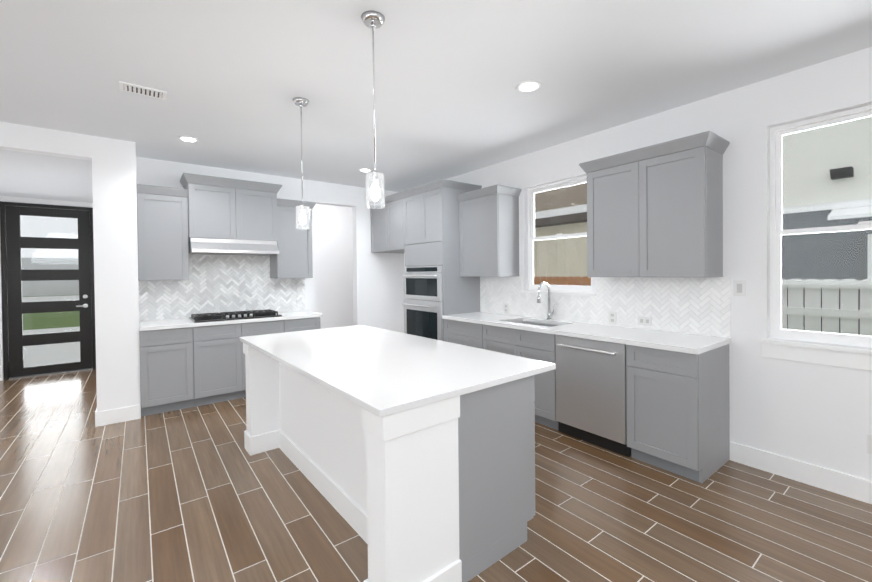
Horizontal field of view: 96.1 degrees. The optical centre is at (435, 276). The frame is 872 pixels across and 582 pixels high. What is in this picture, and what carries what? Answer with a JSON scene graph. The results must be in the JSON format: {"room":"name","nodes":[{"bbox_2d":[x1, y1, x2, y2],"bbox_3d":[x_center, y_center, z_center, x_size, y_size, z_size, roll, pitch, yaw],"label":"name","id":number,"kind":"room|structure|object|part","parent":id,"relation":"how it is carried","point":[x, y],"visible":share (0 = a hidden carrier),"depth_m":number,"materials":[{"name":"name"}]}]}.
{"room":"kitchen","nodes":[
{"label":"kitchen","id":0,"kind":"room"},
{"bbox_2d":[0,121,91,160],"bbox_3d":[-4.812,0.072,2.571,3.890,2.750,0.120,-1,1,-37],"label":"wall","id":1,"kind":"structure","parent":0,"point":[30,139],"depth_m":3.50,"materials":[{"name":"paint"}]},
{"bbox_2d":[0,196,92,379],"bbox_3d":[-5.549,0.044,5.793,1.820,2.750,0.140,-1,1,-37],"label":"wall","id":2,"kind":"structure","parent":0,"point":[42,201],"depth_m":5.49,"materials":[{"name":"paint"}]},
{"bbox_2d":[0,201,95,379],"bbox_3d":[-5.621,0.188,5.726,0.970,2.465,0.168,-1,1,-37],"label":"front door","id":3,"kind":"structure","parent":2,"relation":"in","point":[14,275],"depth_m":5.65,"materials":[{"name":"black wood"}]},
{"bbox_2d":[0,149,92,202],"bbox_3d":[-4.821,-1.165,4.534,1.490,0.100,3.020,-1,1,-37],"label":"ceiling","id":4,"kind":"structure","parent":0,"point":[31,175],"depth_m":4.39,"materials":[{"name":"paint"}]},
{"bbox_2d":[91,135,140,411],"bbox_3d":[-4.005,0.037,4.995,0.330,2.750,3.000,-1,1,-37],"label":"wall pillar","id":5,"kind":"structure","parent":0,"point":[116,271],"depth_m":3.80,"materials":[{"name":"paint"}]},
{"bbox_2d":[95,408,96,426],"bbox_3d":[-4.126,1.344,4.899,0.017,0.140,3.014,-1,1,-37],"label":"baseboard","id":6,"kind":"structure","parent":5,"relation":"attached to","point":[96,408],"depth_m":3.70,"materials":[{"name":"paint"}]},
{"bbox_2d":[97,405,140,426],"bbox_3d":[-3.076,1.345,3.814,0.320,0.140,0.017,-1,1,-37],"label":"baseboard","id":7,"kind":"structure","parent":5,"relation":"attached to","point":[112,416],"depth_m":3.80,"materials":[{"name":"paint"}]},
{"bbox_2d":[136,157,403,400],"bbox_3d":[-1.969,0.010,5.489,3.510,2.750,0.140,-1,1,-37],"label":"wall","id":8,"kind":"structure","parent":0,"point":[378,296],"depth_m":6.00,"materials":[{"name":"paint"}]},
{"bbox_2d":[137,184,188,280],"bbox_3d":[-3.025,-0.463,4.343,0.452,1.000,0.400,-1,1,-37],"label":"upper cabinet","id":9,"kind":"object","parent":8,"relation":"attached to","point":[162,232],"visible":1,"depth_m":4.21,"materials":[{"name":"grey wood"}]},
{"bbox_2d":[138,255,304,320],"bbox_3d":[-2.578,0.105,4.931,1.858,0.753,0.008,-1,1,-37],"label":"backsplash","id":10,"kind":"structure","parent":8,"relation":"attached to","point":[221,283],"depth_m":4.86,"materials":[{"name":"tile"}]},
{"bbox_2d":[180,173,281,240],"bbox_3d":[-2.458,-0.790,4.741,1.040,0.697,0.450,-1,1,-37],"label":"upper cabinet","id":11,"kind":"object","parent":8,"relation":"attached to","point":[225,208],"visible":0.98,"depth_m":4.57,"materials":[{"name":"grey wood"}]},
{"bbox_2d":[188,238,278,255],"bbox_3d":[-2.438,-0.357,4.725,0.916,0.168,0.498,-1,1,-37],"label":"range hood","id":12,"kind":"object","parent":8,"relation":"attached to","point":[204,246],"visible":0.88,"depth_m":4.55,"materials":[{"name":"silver metal"}]},
{"bbox_2d":[270,198,315,277],"bbox_3d":[-1.897,-0.485,5.201,0.499,1.000,0.400,-1,1,-37],"label":"upper cabinet","id":13,"kind":"object","parent":8,"relation":"attached to","point":[292,258],"visible":0.75,"depth_m":5.05,"materials":[{"name":"grey wood"}]},
{"bbox_2d":[313,204,353,328],"bbox_3d":[-2.377,-0.005,7.164,2.130,2.750,0.140,-1,1,-37],"label":"wall","id":14,"kind":"structure","parent":0,"point":[333,258],"depth_m":7.40,"materials":[{"name":"paint"}]},
{"bbox_2d":[0,370,871,581],"bbox_3d":[-1.584,1.476,1.527,8.120,0.100,11.840,-1,1,-37],"label":"floor","id":15,"kind":"structure","parent":0,"point":[197,494],"depth_m":2.31,"materials":[{"name":"brown tile"}]},
{"bbox_2d":[139,317,320,416],"bbox_3d":[-2.391,0.960,4.698,1.848,0.876,0.610,-1,1,-37],"label":"base cabinet","id":16,"kind":"object","parent":15,"relation":"on","point":[184,368],"visible":0.67,"depth_m":4.20,"materials":[{"name":"grey wood"}]},
{"bbox_2d":[139,310,322,330],"bbox_3d":[-2.379,0.502,4.688,1.868,0.038,0.638,-1,1,-37],"label":"countertop","id":17,"kind":"structure","parent":16,"relation":"on","point":[166,324],"depth_m":4.35,"materials":[{"name":"white stone"}]},
{"bbox_2d":[189,309,281,322],"bbox_3d":[-2.383,0.457,4.673,0.910,0.052,0.510,-1,1,-37],"label":"cooktop","id":18,"kind":"object","parent":17,"relation":"in","point":[210,317],"visible":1,"depth_m":4.57,"materials":[{"name":"black metal"}]},
{"bbox_2d":[243,343,461,581],"bbox_3d":[-0.733,0.964,2.475,0.452,0.884,2.217,-1,1,-37],"label":"kitchen island","id":19,"kind":"object","parent":15,"relation":"on","point":[387,487],"visible":0.67,"depth_m":1.71,"materials":[{"name":"paint"}]},
{"bbox_2d":[401,179,481,340],"bbox_3d":[0.068,0.104,5.170,0.655,2.527,0.893,-1,1,-37],"label":"tall cabinet","id":20,"kind":"object","parent":15,"relation":"on","point":[431,223],"visible":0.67,"depth_m":4.83,"materials":[{"name":"grey wood"}]},
{"bbox_2d":[402,266,442,340],"bbox_3d":[0.029,0.419,5.170,0.665,1.122,0.820,-1,1,-37],"label":"wall oven","id":21,"kind":"object","parent":20,"relation":"in","point":[423,303],"visible":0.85,"depth_m":4.95,"materials":[{"name":"silver metal"}]},
{"bbox_2d":[444,319,527,357],"bbox_3d":[0.557,0.931,4.585,0.610,0.876,0.721,-1,1,-37],"label":"base cabinet","id":22,"kind":"object","parent":15,"relation":"on","point":[510,341],"depth_m":4.10,"materials":[{"name":"grey wood"}]},
{"bbox_2d":[442,312,730,354],"bbox_3d":[1.135,0.475,3.791,0.638,0.038,2.680,-1,1,-37],"label":"countertop","id":23,"kind":"structure","parent":22,"relation":"on","point":[696,344],"depth_m":3.24,"materials":[{"name":"white stone"}]},
{"bbox_2d":[515,321,559,326],"bbox_3d":[1.011,0.600,3.982,0.414,0.212,0.674,-1,1,-37],"label":"sink basin","id":24,"kind":"object","parent":23,"relation":"in","point":[539,324],"visible":0.02,"depth_m":4.21,"materials":[{"name":"silver metal"}]},
{"bbox_2d":[537,282,554,319],"bbox_3d":[1.138,0.253,4.056,0.218,0.401,0.096,-1,1,-37],"label":"faucet","id":25,"kind":"object","parent":23,"relation":"on","point":[549,313],"visible":1,"depth_m":4.09,"materials":[{"name":"silver metal"}]},
{"bbox_2d":[458,375,534,581],"bbox_3d":[0.078,0.959,2.207,0.624,0.884,0.731,-1,1,-37],"label":"base cabinet","id":26,"kind":"object","parent":15,"relation":"on","point":[496,441],"visible":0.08,"depth_m":1.89,"materials":[{"name":"grey wood"}]},
{"bbox_2d":[240,325,555,416],"bbox_3d":[-0.471,0.501,2.684,1.178,0.030,2.258,-1,1,-37],"label":"countertop","id":27,"kind":"structure","parent":26,"relation":"on","point":[379,372],"depth_m":2.18,"materials":[{"name":"white stone"}]},
{"bbox_2d":[555,335,630,456],"bbox_3d":[1.448,0.939,3.351,0.646,0.868,0.618,-1,1,-37],"label":"dishwasher","id":28,"kind":"object","parent":15,"relation":"on","point":[591,395],"visible":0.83,"depth_m":3.15,"materials":[{"name":"silver metal"}]},
{"bbox_2d":[626,344,729,482],"bbox_3d":[1.812,0.936,2.936,0.610,0.876,0.472,-1,1,-37],"label":"base cabinet","id":29,"kind":"object","parent":15,"relation":"on","point":[678,414],"depth_m":2.74,"materials":[{"name":"grey wood"}]},
{"bbox_2d":[0,0,871,191],"bbox_3d":[-1.348,-1.374,1.269,7.870,0.100,10.760,-1,1,-37],"label":"ceiling","id":30,"kind":"structure","parent":0,"point":[232,78],"depth_m":2.55,"materials":[{"name":"paint"}]},
{"bbox_2d":[119,81,166,99],"bbox_3d":[-2.092,-1.327,2.802,0.270,0.012,0.150,-1,1,-37],"label":"ceiling vent","id":31,"kind":"object","parent":30,"relation":"in","point":[141,90],"visible":1,"depth_m":2.79,"materials":[{"name":"white metal"}]},
{"bbox_2d":[178,136,198,141],"bbox_3d":[-2.405,-1.338,3.808,0.176,0.007,0.176,-1,1,-37],"label":"recessed light","id":32,"kind":"object","parent":30,"relation":"in","point":[188,139],"depth_m":3.80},
{"bbox_3d":[-2.405,-1.339,3.808,0.176,0.006,0.176,-1,1,-37],"label":"recessed ceiling light trim ring","id":33,"kind":"part","parent":32,"relation":"part of","materials":[{"name":"white metal"}]},
{"bbox_2d":[292,97,309,229],"bbox_3d":[-1.027,-0.857,2.999,0.124,0.980,0.124,-1,1,-37],"label":"pendant light","id":34,"kind":"object","parent":30,"relation":"hanging from","point":[301,102],"visible":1,"depth_m":2.99,"materials":[{"name":"glass"}]},
{"bbox_2d":[361,10,384,208],"bbox_3d":[-0.322,-0.853,2.040,0.124,0.980,0.124,-1,1,-37],"label":"pendant light","id":35,"kind":"object","parent":30,"relation":"hanging from","point":[372,19],"visible":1,"depth_m":2.03,"materials":[{"name":"glass"}]},
{"bbox_2d":[516,80,540,91],"bbox_3d":[0.661,-1.359,2.799,0.176,0.007,0.176,-1,1,-37],"label":"recessed light","id":36,"kind":"object","parent":30,"relation":"in","point":[538,83],"depth_m":2.79,"materials":[{"name":"paint"}]},
{"bbox_3d":[0.662,-1.356,2.799,0.124,0.001,0.124,-1,1,-37],"label":"recessed ceiling light lens","id":37,"kind":"part","parent":36,"relation":"part of","materials":[{"name":"white plastic"}]},
{"bbox_2d":[404,47,871,480],"bbox_3d":[1.742,-0.008,3.626,0.140,2.750,10.760,-1,1,-37],"label":"wall","id":38,"kind":"structure","parent":0,"point":[817,414],"depth_m":2.79,"materials":[{"name":"paint"}]},
{"bbox_2d":[369,192,404,252],"bbox_3d":[-0.505,-0.774,5.901,0.655,0.777,0.965,-1,1,-37],"label":"upper cabinet","id":39,"kind":"object","parent":38,"relation":"attached to","point":[387,228],"visible":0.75,"depth_m":5.69,"materials":[{"name":"grey wood"}]},
{"bbox_2d":[456,185,521,276],"bbox_3d":[0.617,-0.505,4.643,0.400,1.000,0.694,-1,1,-37],"label":"upper cabinet","id":40,"kind":"object","parent":38,"relation":"attached to","point":[489,231],"visible":1,"depth_m":4.47,"materials":[{"name":"grey wood"}]},
{"bbox_2d":[520,175,595,295],"bbox_3d":[1.296,-0.415,4.165,0.165,1.198,0.920,-1,1,-37],"label":"window","id":41,"kind":"structure","parent":38,"relation":"in","point":[532,238],"depth_m":4.26,"materials":[{"name":"plastic"}]},
{"bbox_2d":[480,276,730,337],"bbox_3d":[1.383,0.223,3.980,0.008,0.456,2.678,-1,1,-37],"label":"backsplash","id":42,"kind":"structure","parent":38,"relation":"attached to","point":[696,305],"depth_m":3.46,"materials":[{"name":"tile"}]},
{"bbox_2d":[504,303,508,312],"bbox_3d":[0.839,0.374,4.686,0.006,0.115,0.075,-1,1,-37],"label":"outlet","id":43,"kind":"object","parent":42,"relation":"attached to","point":[506,307],"visible":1,"depth_m":4.68,"materials":[{"name":"white plastic"}]},
{"bbox_2d":[609,311,616,323],"bbox_3d":[1.638,0.378,3.636,0.006,0.115,0.075,-1,1,-37],"label":"outlet","id":44,"kind":"object","parent":42,"relation":"attached to","point":[612,317],"visible":1,"depth_m":3.63,"materials":[{"name":"white plastic"}]},
{"bbox_2d":[638,316,651,325],"bbox_3d":[1.814,0.384,3.405,0.006,0.075,0.115,-1,1,-37],"label":"outlet","id":45,"kind":"object","parent":42,"relation":"attached to","point":[646,321],"visible":1,"depth_m":3.40,"materials":[{"name":"white plastic"}]},
{"bbox_2d":[579,131,729,276],"bbox_3d":[1.725,-0.500,3.187,0.400,1.000,0.995,-1,1,-37],"label":"upper cabinet","id":46,"kind":"object","parent":38,"relation":"attached to","point":[655,210],"visible":1,"depth_m":2.98,"materials":[{"name":"grey wood"}]},
{"bbox_2d":[733,280,745,295],"bbox_3d":[2.225,0.082,2.872,0.006,0.115,0.075,-1,1,-37],"label":"light switch","id":47,"kind":"object","parent":38,"relation":"attached to","point":[739,287],"visible":1,"depth_m":2.87,"materials":[{"name":"white plastic"}]},
{"bbox_2d":[730,441,871,503],"bbox_3d":[3.565,1.306,1.133,0.018,0.140,4.518,-1,1,-37],"label":"baseboard","id":48,"kind":"structure","parent":38,"relation":"attached to","point":[848,485],"depth_m":2.60,"materials":[{"name":"paint"}]},
{"bbox_2d":[759,105,871,370],"bbox_3d":[2.636,-0.244,2.408,0.165,1.618,1.000,-1,1,-37],"label":"window","id":49,"kind":"structure","parent":38,"relation":"in","point":[777,232],"depth_m":2.63,"materials":[{"name":"plastic"}]},
{"bbox_2d":[867,434,871,453],"bbox_3d":[2.640,1.012,2.350,0.006,0.115,0.075,-1,1,-37],"label":"outlet","id":50,"kind":"object","parent":38,"relation":"attached to","point":[869,444],"visible":1,"depth_m":2.37,"materials":[{"name":"white plastic"}]},
{"label":"outside","id":51,"kind":"structure","parent":0,"visible":0},
{"bbox_2d":[23,295,79,329],"bbox_3d":[-6.161,1.826,7.947,80.000,0.050,100.000,-1,1,-37],"label":"ground","id":52,"kind":"structure","parent":51,"point":[28,323],"depth_m":16.47,"materials":[{"name":"green plant"}]},
{"bbox_2d":[21,258,78,301],"bbox_3d":[-28.285,-0.096,36.971,120.000,3.599,13.000,-1,1,-37],"label":"houses","id":53,"kind":"structure","parent":52,"relation":"on","point":[50,284],"depth_m":37.15},
{"bbox_2d":[23,326,79,366],"bbox_3d":[-8.943,1.622,9.945,5.200,0.369,10.450,-1,1,-37],"label":"path","id":54,"kind":"structure","parent":52,"relation":"on","point":[56,353],"depth_m":9.13,"materials":[{"name":"grey concrete"}]},
{"bbox_2d":[534,183,589,277],"bbox_3d":[5.783,-1.025,12.378,7.600,5.298,5.800,-1,1,-37],"label":"house","id":55,"kind":"structure","parent":52,"relation":"on","point":[548,217],"depth_m":10.08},
{"bbox_2d":[534,276,590,285],"bbox_3d":[-0.059,0.844,10.339,0.058,1.728,11.580,-1,1,-37],"label":"fence","id":56,"kind":"object","parent":52,"relation":"on","point":[579,280],"depth_m":7.14,"materials":[{"name":"brown wood"}]},
{"bbox_2d":[782,278,871,335],"bbox_3d":[5.398,0.878,3.169,0.058,1.708,6.400,-1,1,-37],"label":"fence","id":57,"kind":"object","parent":52,"relation":"on","point":[825,286],"depth_m":4.42,"materials":[{"name":"white wood"}]},
{"bbox_2d":[782,116,871,334],"bbox_3d":[10.162,-1.635,4.775,6.420,6.598,11.200,-1,1,-37],"label":"house","id":58,"kind":"structure","parent":52,"relation":"on","point":[844,169],"depth_m":5.85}
]}

